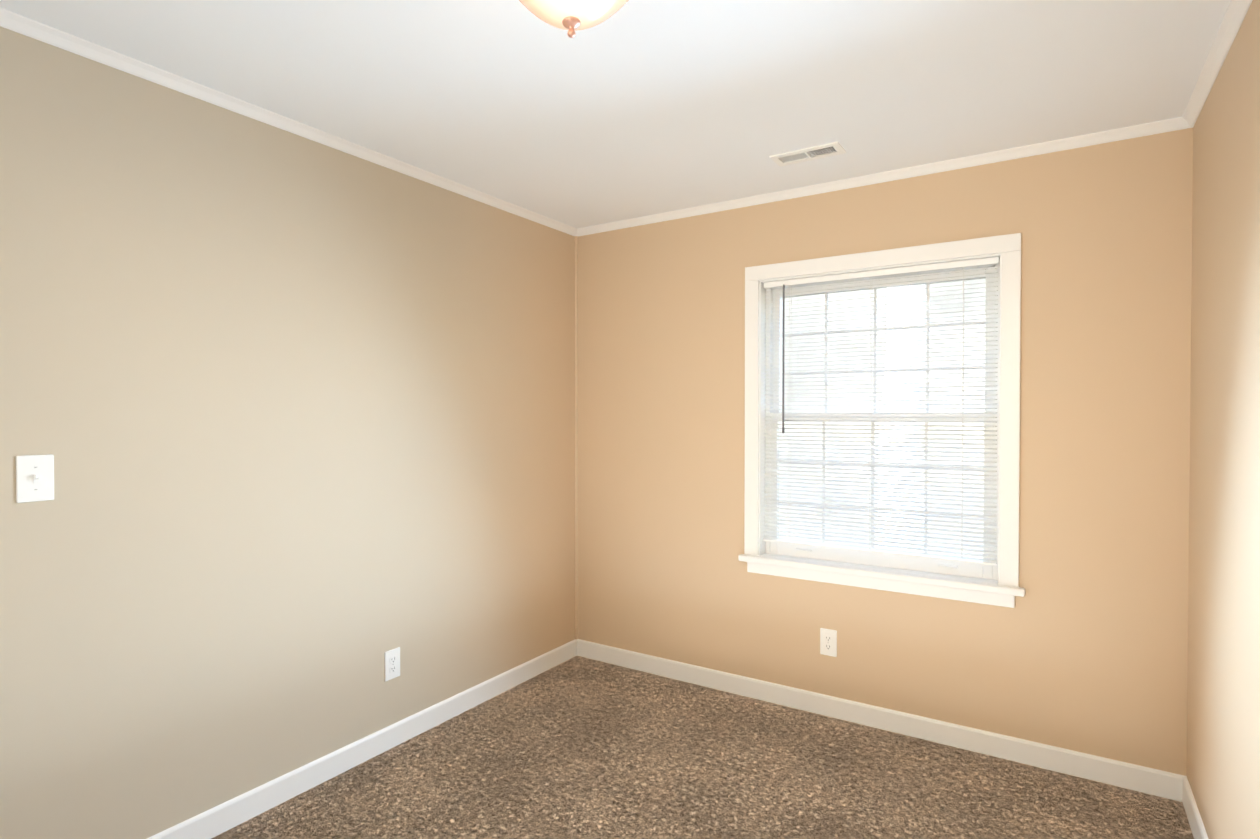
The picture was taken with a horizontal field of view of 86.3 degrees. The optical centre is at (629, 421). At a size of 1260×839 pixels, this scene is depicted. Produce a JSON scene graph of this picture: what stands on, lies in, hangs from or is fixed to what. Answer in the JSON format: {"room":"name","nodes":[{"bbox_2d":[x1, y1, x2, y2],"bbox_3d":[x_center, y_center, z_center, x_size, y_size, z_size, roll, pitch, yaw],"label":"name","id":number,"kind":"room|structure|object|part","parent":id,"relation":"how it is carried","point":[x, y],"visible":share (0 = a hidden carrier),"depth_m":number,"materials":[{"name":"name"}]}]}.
{"room":"empty bedroom","nodes":[
{"label":"empty bedroom","id":0,"kind":"room"},
{"bbox_2d":[0,26,574,838],"bbox_3d":[-1.392,0.123,2.307,0.140,2.720,4.080,0,1,33],"label":"wall","id":1,"kind":"structure","parent":0,"point":[292,414],"depth_m":2.28,"materials":[{"name":"beige paint"}]},
{"bbox_2d":[16,454,53,502],"bbox_3d":[-1.609,0.153,1.821,0.019,0.126,0.080,0,1,33],"label":"light switch","id":2,"kind":"object","parent":1,"relation":"attached to","point":[34,478],"visible":1,"depth_m":1.82,"materials":[{"name":"white plastic"}]},
{"bbox_2d":[0,7,575,235],"bbox_3d":[-1.319,-1.059,2.246,0.034,0.034,3.800,0,1,33],"label":"crown molding","id":3,"kind":"structure","parent":1,"relation":"attached to","point":[9,20],"depth_m":2.25,"materials":[{"name":"white paint"}]},
{"bbox_2d":[147,639,578,838],"bbox_3d":[-1.327,1.317,2.281,0.012,0.092,3.800,0,1,33],"label":"baseboard","id":4,"kind":"structure","parent":1,"relation":"attached to","point":[226,815],"depth_m":2.63,"materials":[{"name":"white paint"}]},
{"bbox_2d":[384,647,399,681],"bbox_3d":[-0.992,1.012,2.808,0.007,0.122,0.076,0,1,33],"label":"electrical outlet","id":5,"kind":"object","parent":1,"relation":"attached to","point":[392,664],"visible":1,"depth_m":2.80,"materials":[{"name":"white plastic"}]},
{"bbox_2d":[575,236,577,639],"bbox_3d":[-0.308,0.095,3.861,0.013,2.318,0.013,0,1,33],"label":"trim","id":6,"kind":"structure","parent":1,"relation":"attached to","point":[576,437],"depth_m":3.86,"materials":[{"name":"beige paint"}]},
{"bbox_2d":[0,0,1229,228],"bbox_3d":[-0.180,-1.147,1.517,3.017,0.160,4.080,0,1,33],"label":"ceiling","id":7,"kind":"structure","parent":0,"point":[634,108],"depth_m":2.10,"materials":[{"name":"white paint"}]},
{"bbox_2d":[519,0,627,37],"bbox_3d":[-0.133,-0.970,1.525,0.342,0.195,0.342,0,1,33],"label":"ceiling light","id":8,"kind":"object","parent":7,"relation":"attached to","point":[572,16],"visible":1,"depth_m":1.51,"materials":[{"name":"white glass"}]},
{"bbox_2d":[769,141,845,166],"bbox_3d":[0.716,-1.144,2.710,0.276,0.136,0.122,0,1,33],"label":"ceiling vent","id":9,"kind":"object","parent":7,"relation":"in","point":[794,157],"visible":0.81,"depth_m":2.71,"materials":[{"name":"white metal"}]},
{"bbox_2d":[211,656,1193,838],"bbox_3d":[-0.180,1.432,1.549,3.017,0.120,4.080,0,1,33],"label":"floor","id":10,"kind":"structure","parent":0,"point":[577,747],"depth_m":2.53,"materials":[{"name":"carpet"}]},
{"bbox_2d":[578,128,1192,775],"bbox_3d":[0.881,0.112,3.192,2.737,2.720,0.140,0,1,33],"label":"wall","id":11,"kind":"structure","parent":0,"point":[1082,646],"depth_m":2.77,"materials":[{"name":"beige paint"}]},
{"bbox_2d":[820,628,836,656],"bbox_3d":[0.914,1.015,3.095,0.076,0.122,0.007,0,1,33],"label":"electrical outlet","id":12,"kind":"object","parent":11,"relation":"attached to","point":[828,642],"visible":1,"depth_m":3.09,"materials":[{"name":"white plastic"}]},
{"bbox_2d":[576,118,1175,236],"bbox_3d":[0.844,-1.070,3.099,2.640,0.034,0.034,0,1,33],"label":"crown molding","id":13,"kind":"structure","parent":11,"relation":"attached to","point":[1168,125],"depth_m":2.87,"materials":[{"name":"white paint"}]},
{"bbox_2d":[579,639,1174,799],"bbox_3d":[0.837,1.307,3.145,2.670,0.092,0.013,0,1,33],"label":"baseboard","id":14,"kind":"structure","parent":11,"relation":"attached to","point":[1156,782],"depth_m":2.90,"materials":[{"name":"white paint"}]},
{"bbox_2d":[759,253,1000,584],"bbox_3d":[1.105,-0.006,3.060,1.056,1.380,0.160,0,1,33],"label":"liner","id":15,"kind":"object","parent":11,"relation":"attached to","point":[762,366],"visible":0.29,"depth_m":3.27,"materials":[{"name":"white paint"}]},
{"bbox_2d":[738,554,1024,596],"bbox_3d":[1.070,0.669,3.013,1.212,0.030,0.114,0,1,33],"label":"window sill","id":16,"kind":"structure","parent":11,"relation":"attached to","point":[961,582],"depth_m":2.94,"materials":[{"name":"white paint"}]},
{"bbox_2d":[744,233,1020,607],"bbox_3d":[1.095,-0.007,3.044,1.168,1.492,0.158,0,1,33],"label":"window","id":17,"kind":"structure","parent":11,"relation":"in","point":[1008,247],"depth_m":2.97,"materials":[{"name":"white paint"}]},
{"bbox_2d":[782,285,784,432],"bbox_3d":[0.736,-0.301,3.220,0.012,0.712,0.018,0,1,33],"label":"blind wand","id":18,"kind":"object","parent":17,"relation":"hanging from","point":[783,429],"visible":1,"depth_m":3.21,"materials":[{"name":"grey plastic"}]},
{"bbox_2d":[869,277,871,550],"bbox_3d":[1.077,-0.036,3.015,0.002,1.229,0.002,0,1,33],"label":"blind cord","id":19,"kind":"object","parent":17,"relation":"hanging from","point":[871,402],"depth_m":3.02,"materials":[{"name":"white fabric"}]},
{"bbox_3d":[1.058,0.712,2.995,1.140,0.055,0.015,0,1,33],"label":"window apron","id":20,"kind":"part","parent":17,"relation":"part of","materials":[{"name":"white wood"}]},
{"bbox_3d":[1.084,-0.044,3.026,1.008,1.265,0.028,0,1,33],"label":"window blind rails","id":21,"kind":"part","parent":17,"relation":"part of","materials":[{"name":"white plastic"}]},
{"bbox_3d":[1.118,-0.013,3.080,1.020,1.332,0.072,0,1,33],"label":"window sashes","id":22,"kind":"part","parent":17,"relation":"part of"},
{"bbox_2d":[961,267,963,559],"bbox_3d":[1.392,-0.034,2.813,0.002,1.229,0.002,0,1,33],"label":"blind cord","id":23,"kind":"object","parent":17,"relation":"hanging from","point":[963,267],"depth_m":2.82,"materials":[{"name":"white fabric"}]},
{"bbox_2d":[1187,0,1259,838],"bbox_3d":[1.032,0.142,0.758,0.140,2.720,4.080,0,1,33],"label":"wall","id":24,"kind":"structure","parent":0,"point":[1223,732],"depth_m":1.87,"materials":[{"name":"beige paint"}]},
{"bbox_2d":[1175,774,1208,838],"bbox_3d":[0.968,1.335,0.814,0.012,0.092,3.800,0,1,33],"label":"baseboard","id":25,"kind":"structure","parent":24,"relation":"attached to","point":[1183,792],"depth_m":2.28,"materials":[{"name":"white paint"}]},
{"bbox_2d":[1176,0,1252,129],"bbox_3d":[0.959,-1.041,0.790,0.034,0.034,3.800,0,1,33],"label":"crown molding","id":26,"kind":"structure","parent":24,"relation":"attached to","point":[1232,20],"depth_m":1.95,"materials":[{"name":"white paint"}]},
{"label":"outside","id":27,"kind":"structure","parent":0,"visible":0},
{"bbox_2d":[876,284,924,552],"bbox_3d":[2.844,-1.045,6.801,3.147,5.315,0.899,0,1,33],"label":"window pane","id":28,"kind":"object","parent":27,"point":[908,305],"depth_m":6.53,"materials":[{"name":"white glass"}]}
]}

